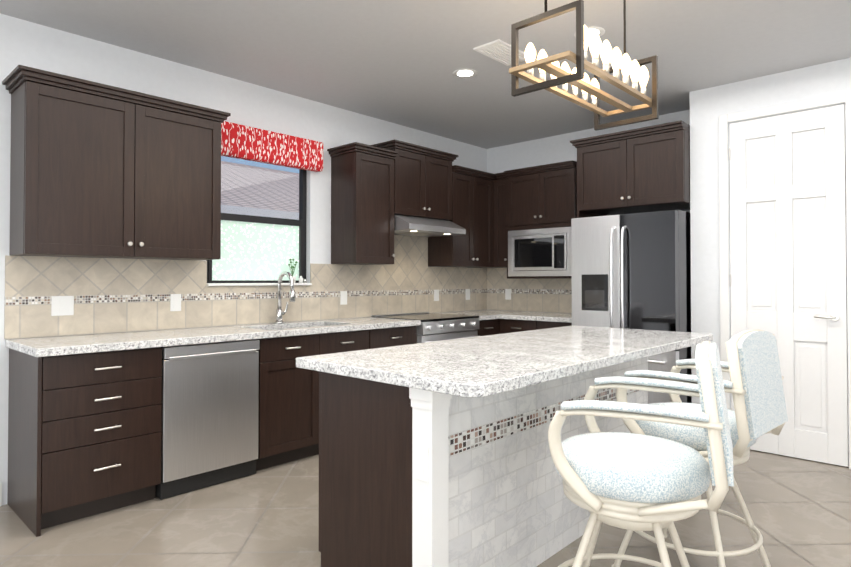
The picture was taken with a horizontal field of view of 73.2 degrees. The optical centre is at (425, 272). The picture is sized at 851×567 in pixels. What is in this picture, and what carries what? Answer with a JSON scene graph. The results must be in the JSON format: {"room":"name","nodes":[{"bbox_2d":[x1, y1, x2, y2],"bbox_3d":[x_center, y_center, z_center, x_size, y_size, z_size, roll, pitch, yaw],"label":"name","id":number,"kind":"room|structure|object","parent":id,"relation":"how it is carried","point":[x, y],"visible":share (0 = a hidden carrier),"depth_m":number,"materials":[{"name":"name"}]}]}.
{"room":"kitchen","nodes":[
{"label":"kitchen","id":0,"kind":"room"},
{"bbox_2d":[0,13,486,504],"bbox_3d":[-2.426,-0.077,3.234,0.150,2.740,9.300,-1,-1,43],"label":"wall","id":1,"kind":"structure","parent":0,"point":[34,45],"depth_m":4.00,"materials":[{"name":"paint"}]},
{"bbox_2d":[0,482,1,505],"bbox_3d":[-3.890,1.205,1.522,0.012,0.130,4.525,-1,-1,43],"label":"baseboard","id":2,"kind":"structure","parent":1,"relation":"attached to","point":[1,494],"depth_m":3.17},
{"bbox_2d":[2,65,230,259],"bbox_3d":[-1.829,-0.578,3.499,0.370,0.971,1.174,-1,-1,43],"label":"upper cabinet","id":3,"kind":"object","parent":1,"relation":"attached to","point":[98,170],"visible":1,"depth_m":3.31,"materials":[{"name":"brown wood"}]},
{"bbox_2d":[4,235,487,338],"bbox_3d":[-0.824,0.014,4.836,0.011,0.762,4.469,-1,-1,43],"label":"tile backsplash","id":4,"kind":"structure","parent":1,"relation":"attached to","point":[113,295],"depth_m":4.00,"materials":[{"name":"tile"}]},
{"bbox_2d":[51,296,73,315],"bbox_3d":[-2.148,0.196,3.395,0.008,0.116,0.115,-1,-1,43],"label":"electrical outlet","id":5,"kind":"object","parent":4,"relation":"attached to","point":[62,305],"visible":1,"depth_m":3.39,"materials":[{"name":"white plastic"}]},
{"bbox_2d":[170,294,180,310],"bbox_3d":[-1.692,0.203,3.886,0.008,0.116,0.072,-1,-1,43],"label":"electrical outlet","id":6,"kind":"object","parent":4,"relation":"attached to","point":[175,302],"visible":1,"depth_m":3.88,"materials":[{"name":"white plastic"}]},
{"bbox_2d":[340,291,346,304],"bbox_3d":[-0.705,0.217,4.948,0.008,0.116,0.072,-1,-1,43],"label":"electrical outlet","id":7,"kind":"object","parent":4,"relation":"attached to","point":[343,297],"visible":1,"depth_m":4.94,"materials":[{"name":"white plastic"}]},
{"bbox_2d":[434,290,438,300],"bbox_3d":[0.112,0.229,5.827,0.008,0.116,0.072,-1,-1,43],"label":"electrical outlet","id":8,"kind":"object","parent":4,"relation":"attached to","point":[436,295],"visible":1,"depth_m":5.82,"materials":[{"name":"white plastic"}]},
{"bbox_2d":[466,289,469,299],"bbox_3d":[0.460,0.235,6.200,0.008,0.116,0.072,-1,-1,43],"label":"electrical outlet","id":9,"kind":"object","parent":4,"relation":"attached to","point":[467,294],"visible":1,"depth_m":6.20,"materials":[{"name":"white plastic"}]},
{"bbox_2d":[206,156,306,282],"bbox_3d":[-1.302,-0.445,4.441,0.060,1.086,0.886,-1,-1,43],"label":"window","id":10,"kind":"structure","parent":1,"relation":"in","point":[257,249],"depth_m":4.45,"materials":[{"name":"glass"}]},
{"bbox_2d":[207,283,311,285],"bbox_3d":[-1.258,0.089,4.392,0.078,0.020,0.886,-1,-1,43],"label":"window sill","id":11,"kind":"structure","parent":1,"relation":"attached to","point":[243,284],"depth_m":4.29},
{"bbox_2d":[288,258,297,282],"bbox_3d":[-1.063,-0.017,4.595,0.079,0.195,0.077,-1,-1,43],"label":"potted plant","id":12,"kind":"object","parent":11,"relation":"on","point":[291,267],"visible":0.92,"depth_m":4.58,"materials":[{"name":"green plant"}]},
{"bbox_2d":[299,276,306,282],"bbox_3d":[-0.998,0.054,4.659,0.036,0.055,0.071,-1,-1,43],"label":"jar","id":13,"kind":"object","parent":11,"relation":"on","point":[301,280],"visible":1,"depth_m":4.64,"materials":[{"name":"white ceramic"}]},
{"bbox_2d":[221,121,322,171],"bbox_3d":[-1.193,-0.956,4.391,0.091,0.239,0.955,-1,-1,43],"label":"valance","id":14,"kind":"object","parent":1,"relation":"attached to","point":[243,142],"visible":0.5,"depth_m":4.34,"materials":[{"name":"red fabric"}]},
{"bbox_2d":[327,142,397,264],"bbox_3d":[-0.535,-0.559,4.891,0.370,0.971,0.477,-1,-1,43],"label":"upper cabinet","id":15,"kind":"object","parent":1,"relation":"attached to","point":[362,204],"visible":1,"depth_m":4.78,"materials":[{"name":"brown wood"}]},
{"bbox_2d":[371,140,457,220],"bbox_3d":[-0.107,-0.823,5.356,0.370,0.631,0.854,-1,-1,43],"label":"upper cabinet","id":16,"kind":"object","parent":1,"relation":"attached to","point":[422,182],"visible":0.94,"depth_m":5.22,"materials":[{"name":"brown wood"}]},
{"bbox_2d":[394,214,465,236],"bbox_3d":[-0.060,-0.432,5.306,0.498,0.147,0.760,-1,-1,43],"label":"range hood","id":17,"kind":"object","parent":16,"relation":"attached to","point":[415,226],"visible":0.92,"depth_m":5.15,"materials":[{"name":"silver metal"}]},
{"bbox_2d":[428,165,495,267],"bbox_3d":[0.380,-0.545,5.875,0.370,0.971,0.650,-1,-1,43],"label":"upper cabinet","id":18,"kind":"object","parent":1,"relation":"attached to","point":[472,204],"visible":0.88,"depth_m":5.74,"materials":[{"name":"brown wood"}]},
{"bbox_2d":[0,450,850,566],"bbox_3d":[0.192,1.310,0.781,7.300,0.100,9.300,-1,-1,43],"label":"floor","id":19,"kind":"structure","parent":0,"point":[799,509],"depth_m":2.88,"materials":[{"name":"tile"}]},
{"bbox_2d":[7,347,161,536],"bbox_3d":[-1.899,0.856,3.211,0.632,0.875,0.599,-1,-1,43],"label":"drawers","id":20,"kind":"object","parent":19,"relation":"on","point":[84,435],"visible":0.98,"depth_m":3.00,"materials":[{"name":"brown wood"}]},
{"bbox_2d":[156,339,259,498],"bbox_3d":[-1.484,0.861,3.656,0.598,0.867,0.604,-1,-1,43],"label":"dishwasher","id":21,"kind":"object","parent":19,"relation":"on","point":[209,411],"visible":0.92,"depth_m":3.44,"materials":[{"name":"silver metal"}]},
{"bbox_2d":[256,330,368,470],"bbox_3d":[-0.954,0.870,4.228,0.632,0.875,0.940,-1,-1,43],"label":"base cabinet","id":22,"kind":"object","parent":19,"relation":"on","point":[288,417],"visible":0.42,"depth_m":3.88,"materials":[{"name":"black wood"}]},
{"bbox_2d":[5,317,420,356],"bbox_3d":[-1.192,0.405,3.974,0.638,0.042,2.704,-1,-1,43],"label":"countertop","id":23,"kind":"structure","parent":22,"relation":"on","point":[62,345],"depth_m":3.49,"materials":[{"name":"stone"}]},
{"bbox_2d":[274,271,294,323],"bbox_3d":[-1.054,0.188,4.367,0.234,0.400,0.103,-1,-1,43],"label":"faucet","id":24,"kind":"object","parent":23,"relation":"on","point":[279,317],"visible":1,"depth_m":4.39,"materials":[{"name":"silver metal"}]},
{"bbox_2d":[369,326,416,348],"bbox_3d":[-0.454,0.877,4.766,0.632,0.875,0.522,-1,-1,43],"label":"base cabinet","id":25,"kind":"object","parent":19,"relation":"on","point":[389,337],"visible":0.19,"depth_m":4.56,"materials":[{"name":"black wood"}]},
{"bbox_2d":[371,312,478,342],"bbox_3d":[0.018,0.854,5.216,0.688,0.935,0.768,-1,-1,43],"label":"range","id":26,"kind":"object","parent":19,"relation":"on","point":[433,327],"visible":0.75,"depth_m":5.04,"materials":[{"name":"silver metal"}]},
{"bbox_2d":[319,357,647,566],"bbox_3d":[0.442,0.850,2.899,0.671,0.877,1.952,-1,-1,43],"label":"kitchen island","id":27,"kind":"object","parent":19,"relation":"on","point":[411,477],"visible":0.58,"depth_m":2.25,"materials":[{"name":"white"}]},
{"bbox_2d":[296,325,712,397],"bbox_3d":[0.618,0.390,2.993,0.970,0.042,2.400,-1,-1,43],"label":"island countertop","id":28,"kind":"structure","parent":27,"relation":"on","point":[479,366],"depth_m":2.44,"materials":[{"name":"stone"}]},
{"bbox_2d":[477,319,498,335],"bbox_3d":[0.384,0.890,5.667,0.632,0.875,0.381,-1,-1,43],"label":"base cabinet","id":29,"kind":"object","parent":19,"relation":"on","point":[489,327],"visible":0.19,"depth_m":5.49,"materials":[{"name":"black wood"}]},
{"bbox_2d":[500,319,536,333],"bbox_3d":[1.071,0.890,5.680,0.415,0.875,0.632,-1,-1,43],"label":"base cabinet","id":30,"kind":"object","parent":19,"relation":"on","point":[509,325],"visible":0.19,"depth_m":5.49,"materials":[{"name":"black wood"}]},
{"bbox_2d":[537,321,571,329],"bbox_3d":[1.377,0.886,5.396,0.415,0.875,0.632,-1,-1,43],"label":"base cabinet","id":31,"kind":"object","parent":19,"relation":"on","point":[544,324],"visible":0.04,"depth_m":5.24,"materials":[{"name":"black wood"}]},
{"bbox_2d":[571,210,691,403],"bbox_3d":[1.792,0.421,4.849,0.864,1.790,0.822,-1,-1,43],"label":"fridge","id":32,"kind":"object","parent":19,"relation":"on","point":[631,271],"visible":0.54,"depth_m":4.52,"materials":[{"name":"silver metal"}]},
{"bbox_2d":[548,341,733,566],"bbox_3d":[0.717,0.750,1.942,0.576,1.052,0.560,0,-1,28],"label":"stool","id":33,"kind":"object","parent":19,"relation":"on","point":[637,482],"visible":1,"depth_m":1.78,"materials":[{"name":"fabric"}]},
{"bbox_2d":[612,329,787,566],"bbox_3d":[1.176,0.757,2.464,0.592,1.052,0.564,-1,-1,43],"label":"stool","id":34,"kind":"object","parent":19,"relation":"on","point":[754,386],"visible":0.5,"depth_m":2.27,"materials":[{"name":"fabric"}]},
{"bbox_3d":[0.708,0.895,6.041,0.598,0.875,0.598,-1,-1,43],"label":"cabinet","id":35,"kind":"object","parent":19,"relation":"on","visible":0},
{"bbox_2d":[438,310,571,322],"bbox_3d":[0.884,0.428,5.618,1.441,0.042,0.987,-1,-1,43],"label":"countertop","id":36,"kind":"structure","parent":35,"relation":"on","point":[522,315],"depth_m":5.53,"materials":[{"name":"stone"}]},
{"bbox_2d":[0,0,850,148],"bbox_3d":[0.192,-1.530,0.821,7.300,0.100,9.300,-1,-1,43],"label":"ceiling","id":37,"kind":"structure","parent":0,"point":[399,62],"depth_m":3.62,"materials":[{"name":"paint"}]},
{"bbox_2d":[453,69,477,77],"bbox_3d":[0.284,-1.431,4.120,0.180,0.006,0.180,-1,-1,43],"label":"recessed light","id":38,"kind":"object","parent":37,"relation":"in","point":[465,73],"visible":0.98,"depth_m":4.12,"materials":[{"name":"white"}]},
{"bbox_2d":[473,39,525,65],"bbox_3d":[0.510,-1.430,3.746,0.200,0.018,0.380,-1,-1,43],"label":"ceiling vent","id":39,"kind":"object","parent":37,"relation":"in","point":[498,50],"visible":0.71,"depth_m":3.70,"materials":[{"name":"white metal"}]},
{"bbox_2d":[509,0,658,130],"bbox_3d":[0.743,-1.100,2.597,0.322,0.710,0.874,-1,-1,43],"label":"chandelier","id":40,"kind":"object","parent":37,"relation":"hanging from","point":[577,78],"visible":1,"depth_m":2.46,"materials":[{"name":"wood"},{"name":"dark metal"},{"name":"glass"}]},
{"bbox_2d":[574,26,604,39],"bbox_3d":[0.988,-1.440,3.452,0.180,0.006,0.180,-1,-1,43],"label":"recessed light","id":41,"kind":"object","parent":37,"relation":"in","point":[600,32],"visible":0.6,"depth_m":3.42,"materials":[{"name":"white"}]},
{"bbox_2d":[487,110,689,312],"bbox_3d":[3.362,-0.065,4.100,7.150,2.740,0.150,-1,-1,43],"label":"wall","id":42,"kind":"structure","parent":0,"point":[544,151],"depth_m":5.96,"materials":[{"name":"paint"}]},
{"bbox_2d":[475,172,506,267],"bbox_3d":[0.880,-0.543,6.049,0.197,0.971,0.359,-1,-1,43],"label":"upper cabinet","id":43,"kind":"object","parent":42,"relation":"attached to","point":[500,221],"visible":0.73,"depth_m":5.96,"materials":[{"name":"brown wood"}]},
{"bbox_2d":[488,268,571,312],"bbox_3d":[1.228,0.176,5.970,1.412,0.468,0.011,-1,-1,43],"label":"tile backsplash","id":44,"kind":"structure","parent":42,"relation":"attached to","point":[530,295],"depth_m":6.08,"materials":[{"name":"tile"}]},
{"bbox_2d":[505,289,510,299],"bbox_3d":[0.901,0.235,6.259,0.072,0.116,0.008,-1,-1,43],"label":"electrical outlet","id":45,"kind":"object","parent":44,"relation":"attached to","point":[507,294],"visible":1,"depth_m":6.26,"materials":[{"name":"white plastic"}]},
{"bbox_2d":[504,160,576,278],"bbox_3d":[1.217,-0.488,5.701,0.764,1.091,0.409,-1,-1,43],"label":"upper cabinet","id":46,"kind":"object","parent":42,"relation":"attached to","point":[541,196],"visible":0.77,"depth_m":5.57,"materials":[{"name":"brown wood"}]},
{"bbox_2d":[508,227,571,275],"bbox_3d":[1.215,-0.194,5.695,0.716,0.461,0.361,-1,-1,43],"label":"microwave","id":47,"kind":"object","parent":46,"relation":"in","point":[540,252],"visible":0.75,"depth_m":5.55,"materials":[{"name":"silver metal"}]},
{"bbox_2d":[570,120,689,217],"bbox_3d":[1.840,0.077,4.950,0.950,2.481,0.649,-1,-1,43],"label":"upper cabinet","id":48,"kind":"object","parent":42,"relation":"attached to","point":[641,170],"visible":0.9,"depth_m":4.71,"materials":[{"name":"brown wood"}]},
{"bbox_2d":[690,57,850,444],"bbox_3d":[3.953,-0.078,3.113,4.640,2.740,0.489,-1,-1,43],"label":"wall","id":49,"kind":"structure","parent":0,"point":[709,106],"depth_m":4.40,"materials":[{"name":"paint"}]},
{"bbox_2d":[719,92,850,468],"bbox_3d":[2.549,0.053,4.072,0.846,2.505,0.015,-1,-1,43],"label":"door frame","id":50,"kind":"structure","parent":49,"relation":"attached to","point":[845,98],"depth_m":4.29,"materials":[{"name":"white wood"}]},
{"bbox_2d":[729,104,848,466],"bbox_3d":[2.548,0.084,4.071,0.711,2.431,0.103,-1,-1,43],"label":"pantry door","id":51,"kind":"structure","parent":49,"relation":"in","point":[788,269],"depth_m":4.03,"materials":[{"name":"white wood"}]},
{"label":"outside","id":52,"kind":"structure","parent":0,"visible":0},
{"bbox_2d":[221,161,298,219],"bbox_3d":[-3.449,-0.370,6.920,6.340,3.470,13.000,-1,-1,43],"label":"roof","id":53,"kind":"structure","parent":52,"point":[264,192],"depth_m":8.47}
]}

